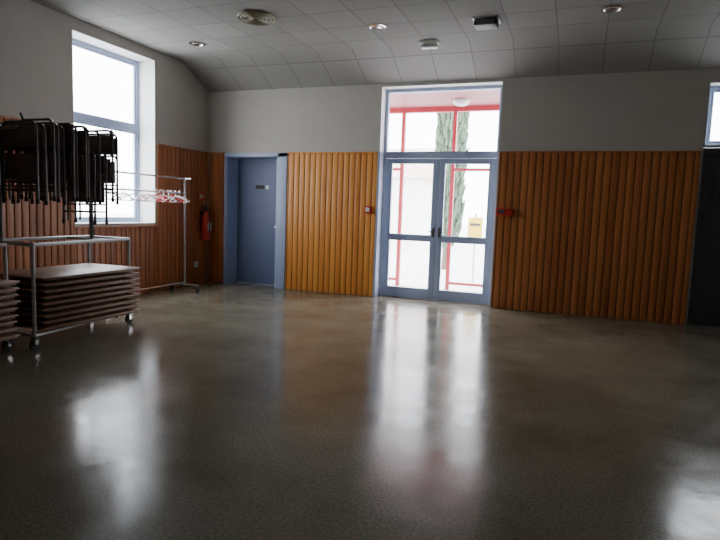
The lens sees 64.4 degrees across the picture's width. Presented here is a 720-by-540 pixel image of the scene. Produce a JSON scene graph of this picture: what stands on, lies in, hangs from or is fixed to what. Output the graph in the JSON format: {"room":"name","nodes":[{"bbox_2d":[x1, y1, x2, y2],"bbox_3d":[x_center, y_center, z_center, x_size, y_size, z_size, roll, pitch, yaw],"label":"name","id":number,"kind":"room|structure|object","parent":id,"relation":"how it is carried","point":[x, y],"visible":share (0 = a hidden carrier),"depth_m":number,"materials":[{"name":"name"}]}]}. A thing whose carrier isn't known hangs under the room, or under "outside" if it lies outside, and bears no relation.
{"room":"event hall","nodes":[
{"label":"event hall","id":0,"kind":"room"},
{"bbox_2d":[0,0,208,226],"bbox_3d":[-5.293,-1.291,4.875,0.380,4.100,12.760,4,6,20],"label":"wall","id":1,"kind":"structure","parent":0,"point":[36,39],"depth_m":7.57,"materials":[{"name":"paint"}]},
{"bbox_2d":[0,115,74,276],"bbox_3d":[-5.673,-0.325,3.447,0.034,2.438,9.630,4,6,20],"label":"trim","id":2,"kind":"structure","parent":1,"relation":"attached to","point":[24,218],"depth_m":7.39,"materials":[{"name":"brown wood"}]},
{"bbox_2d":[72,29,154,224],"bbox_3d":[-3.824,-2.023,8.674,0.380,2.632,1.632,4,6,20],"label":"window","id":3,"kind":"structure","parent":1,"relation":"in","point":[142,128],"depth_m":9.33,"materials":[{"name":"blue paint"}]},
{"bbox_2d":[74,226,157,292],"bbox_3d":[-3.695,-0.128,8.795,0.034,1.088,1.700,4,6,20],"label":"trim","id":4,"kind":"structure","parent":1,"relation":"attached to","point":[143,239],"depth_m":8.98,"materials":[{"name":"brown wood"}]},
{"bbox_2d":[157,143,207,289],"bbox_3d":[-3.130,-0.927,10.156,0.034,2.438,1.370,4,6,20],"label":"wall paneling","id":5,"kind":"structure","parent":1,"relation":"attached to","point":[173,161],"depth_m":10.06,"materials":[{"name":"brown wood"}]},
{"bbox_2d":[199,192,203,199],"bbox_3d":[-2.934,-1.361,10.563,0.011,0.140,0.140,4,6,20],"label":"sign","id":6,"kind":"object","parent":1,"relation":"attached to","point":[201,195],"visible":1,"depth_m":10.56,"materials":[{"name":"red plastic"}]},
{"bbox_2d":[199,205,211,239],"bbox_3d":[-2.860,-0.878,10.560,0.220,0.645,0.200,2,6,-4],"label":"fire extinguisher","id":7,"kind":"object","parent":1,"relation":"attached to","point":[205,220],"visible":1,"depth_m":10.52,"materials":[{"name":"red metal"}]},
{"bbox_2d":[0,282,719,539],"bbox_3d":[0.300,1.238,2.981,12.505,0.150,13.520,4,6,20],"label":"floor","id":8,"kind":"structure","parent":0,"point":[234,410],"depth_m":3.94,"materials":[{"name":"grey concrete"}]},
{"bbox_2d":[0,242,13,351],"bbox_3d":[-3.793,-0.360,4.765,0.840,2.376,1.530,4,6,20],"label":"trolley","id":9,"kind":"object","parent":8,"relation":"on","point":[7,345],"visible":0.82,"depth_m":5.38,"materials":[{"name":"grey metal"}]},
{"bbox_2d":[0,279,20,340],"bbox_3d":[-3.766,0.398,4.840,0.838,0.546,1.352,4,6,20],"label":"tables","id":10,"kind":"object","parent":9,"relation":"on","point":[6,299],"visible":1,"depth_m":5.23,"materials":[{"name":"brown laminate"}]},
{"bbox_2d":[0,113,132,349],"bbox_3d":[-3.235,-0.433,6.248,0.840,2.256,1.540,4,6,20],"label":"trolley","id":11,"kind":"object","parent":8,"relation":"on","point":[34,344],"visible":0.55,"depth_m":5.70,"materials":[{"name":"grey metal"}]},
{"bbox_2d":[0,118,118,224],"bbox_3d":[-3.272,-1.009,6.020,0.985,1.029,1.048,4,6,20],"label":"folding chairs","id":12,"kind":"object","parent":11,"relation":"on","point":[58,154],"visible":1,"depth_m":5.71,"materials":[{"name":"black metal"}]},
{"bbox_2d":[0,263,140,330],"bbox_3d":[-3.209,0.266,6.309,0.838,0.546,1.346,4,6,20],"label":"tables","id":13,"kind":"object","parent":11,"relation":"on","point":[73,294],"visible":0.94,"depth_m":5.98,"materials":[{"name":"brown laminate"}]},
{"bbox_2d":[89,171,199,292],"bbox_3d":[-3.267,-0.496,8.589,0.560,1.899,2.070,4,6,20],"label":"clothes rack","id":14,"kind":"object","parent":8,"relation":"on","point":[197,289],"visible":0.58,"depth_m":9.34,"materials":[{"name":"silver metal"}]},
{"bbox_2d":[108,186,189,202],"bbox_3d":[-3.221,-1.128,8.587,0.411,0.194,1.591,4,6,20],"label":"hangers","id":15,"kind":"object","parent":14,"relation":"hanging from","point":[163,196],"visible":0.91,"depth_m":8.67,"materials":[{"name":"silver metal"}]},
{"bbox_2d":[30,0,719,91],"bbox_3d":[0.438,-2.694,2.576,11.745,0.668,12.760,4,6,20],"label":"ceiling","id":16,"kind":"structure","parent":0,"point":[309,43],"depth_m":7.84,"materials":[{"name":"tile"}]},
{"bbox_2d":[189,41,205,45],"bbox_3d":[-2.486,-3.448,8.726,0.250,0.030,0.250,4,6,20],"label":"recessed light","id":17,"kind":"object","parent":16,"relation":"in","point":[194,43],"visible":1,"depth_m":8.69,"materials":[{"name":"silver metal"}]},
{"bbox_2d":[237,10,274,25],"bbox_3d":[-1.347,-3.264,7.398,0.490,0.045,0.490,4,6,20],"label":"ceiling vent","id":18,"kind":"object","parent":16,"relation":"in","point":[252,17],"visible":1,"depth_m":7.35,"materials":[{"name":"silver metal"}]},
{"bbox_2d":[368,23,385,29],"bbox_3d":[0.225,-3.240,7.631,0.250,0.030,0.250,4,6,20],"label":"recessed light","id":19,"kind":"object","parent":16,"relation":"in","point":[374,26],"visible":1,"depth_m":7.60,"materials":[{"name":"silver metal"}]},
{"bbox_2d":[419,40,439,49],"bbox_3d":[1.003,-3.239,8.226,0.280,0.099,0.140,4,6,20],"label":"emergency light","id":20,"kind":"object","parent":16,"relation":"attached to","point":[426,44],"visible":1,"depth_m":8.18,"materials":[{"name":"white plastic"}]},
{"bbox_2d":[601,4,623,12],"bbox_3d":[2.948,-3.047,6.680,0.250,0.030,0.250,4,6,20],"label":"recessed light","id":21,"kind":"object","parent":16,"relation":"in","point":[611,8],"visible":1,"depth_m":6.65,"materials":[{"name":"silver metal"}]},
{"bbox_2d":[207,68,719,324],"bbox_3d":[2.696,-1.423,8.885,12.505,4.100,0.380,4,6,20],"label":"wall","id":22,"kind":"structure","parent":0,"point":[649,110],"depth_m":8.62,"materials":[{"name":"paint"}]},
{"bbox_2d":[208,152,224,282],"bbox_3d":[-2.700,-0.973,10.748,0.340,2.438,0.034,4,6,20],"label":"trim","id":23,"kind":"structure","parent":22,"relation":"attached to","point":[216,159],"depth_m":10.74,"materials":[{"name":"brown wood"}]},
{"bbox_2d":[223,153,287,288],"bbox_3d":[-1.864,-0.924,10.640,1.295,2.430,0.415,4,6,20],"label":"door","id":24,"kind":"structure","parent":22,"relation":"in","point":[255,184],"depth_m":10.80,"materials":[{"name":"blue paint"}]},
{"bbox_2d":[285,152,377,296],"bbox_3d":[-0.527,-0.813,9.938,1.680,2.438,0.034,4,6,20],"label":"wall paneling","id":25,"kind":"structure","parent":22,"relation":"attached to","point":[330,238],"depth_m":9.92,"materials":[{"name":"brown wood"}]},
{"bbox_2d":[364,206,371,212],"bbox_3d":[0.134,-1.017,9.633,0.120,0.120,0.056,4,6,20],"label":"fire alarm","id":26,"kind":"object","parent":22,"relation":"attached to","point":[367,209],"visible":1,"depth_m":9.61,"materials":[{"name":"red plastic"}]},
{"bbox_2d":[373,81,502,306],"bbox_3d":[1.249,-1.224,9.382,1.968,3.500,0.310,4,6,20],"label":"door","id":27,"kind":"structure","parent":22,"relation":"in","point":[439,159],"depth_m":9.51,"materials":[{"name":"blue paint"}]},
{"bbox_2d":[496,208,513,215],"bbox_3d":[2.236,-0.897,8.839,0.260,0.110,0.071,4,6,20],"label":"box","id":28,"kind":"object","parent":22,"relation":"attached to","point":[499,211],"visible":1,"depth_m":8.81,"materials":[{"name":"red plastic"}]},
{"bbox_2d":[491,151,700,324],"bbox_3d":[3.390,-0.525,8.479,2.720,2.438,0.034,4,6,20],"label":"wall paneling","id":29,"kind":"structure","parent":22,"relation":"attached to","point":[605,234],"depth_m":8.43,"materials":[{"name":"brown wood"}]},
{"bbox_2d":[687,148,719,325],"bbox_3d":[5.636,-0.406,7.840,1.870,2.495,0.140,4,6,20],"label":"door","id":30,"kind":"structure","parent":22,"relation":"in","point":[704,299],"depth_m":8.11,"materials":[{"name":"paint"}]},
{"bbox_2d":[704,82,719,147],"bbox_3d":[5.673,-2.073,7.612,1.872,0.852,0.220,4,6,20],"label":"window","id":31,"kind":"structure","parent":22,"relation":"in","point":[714,88],"depth_m":7.95,"materials":[{"name":"blue paint"}]},
{"bbox_2d":[472,15,500,30],"bbox_3d":[1.603,-3.122,7.247,0.320,0.089,0.280,4,6,20],"label":"box","id":32,"kind":"object","parent":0,"point":[487,22],"depth_m":7.16,"materials":[{"name":"white plastic"}]},
{"label":"outside","id":33,"kind":"structure","parent":0,"visible":0},
{"bbox_2d":[77,214,485,291],"bbox_3d":[10.541,-0.835,28.125,120.000,0.140,120.000,4,6,20],"label":"ground","id":34,"kind":"structure","parent":33,"point":[414,264],"depth_m":17.95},
{"bbox_2d":[388,148,435,249],"bbox_3d":[-0.774,-3.834,29.464,10.300,4.760,7.800,4,6,20],"label":"neighbouring house","id":35,"kind":"structure","parent":34,"relation":"on","point":[418,178],"depth_m":24.95,"materials":[{"name":"paint"}]},
{"bbox_2d":[388,90,499,292],"bbox_3d":[1.443,-1.285,10.365,4.500,3.745,1.450,4,6,20],"label":"entrance porch","id":36,"kind":"object","parent":34,"relation":"on","point":[404,104],"visible":0.19,"depth_m":10.81,"materials":[{"name":"red paint"}]},
{"bbox_2d":[452,98,470,105],"bbox_3d":[1.791,-2.953,10.110,0.330,0.111,0.330,4,6,20],"label":"ceiling lamp","id":37,"kind":"object","parent":36,"relation":"attached to","point":[457,101],"visible":1,"depth_m":10.01,"materials":[{"name":"white plastic"}]},
{"bbox_2d":[434,112,469,269],"bbox_3d":[2.649,-4.372,16.321,0.992,8.762,0.958,7,8,40],"label":"cypress tree","id":38,"kind":"object","parent":34,"relation":"on","point":[444,131],"visible":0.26,"depth_m":16.19,"materials":[{"name":"green plant"}]},
{"bbox_2d":[467,213,482,282],"bbox_3d":[2.699,-0.512,13.516,0.340,1.660,0.070,4,6,20],"label":"notice board","id":39,"kind":"object","parent":34,"relation":"on","point":[475,224],"visible":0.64,"depth_m":13.45,"materials":[{"name":"yellow"}]}
]}

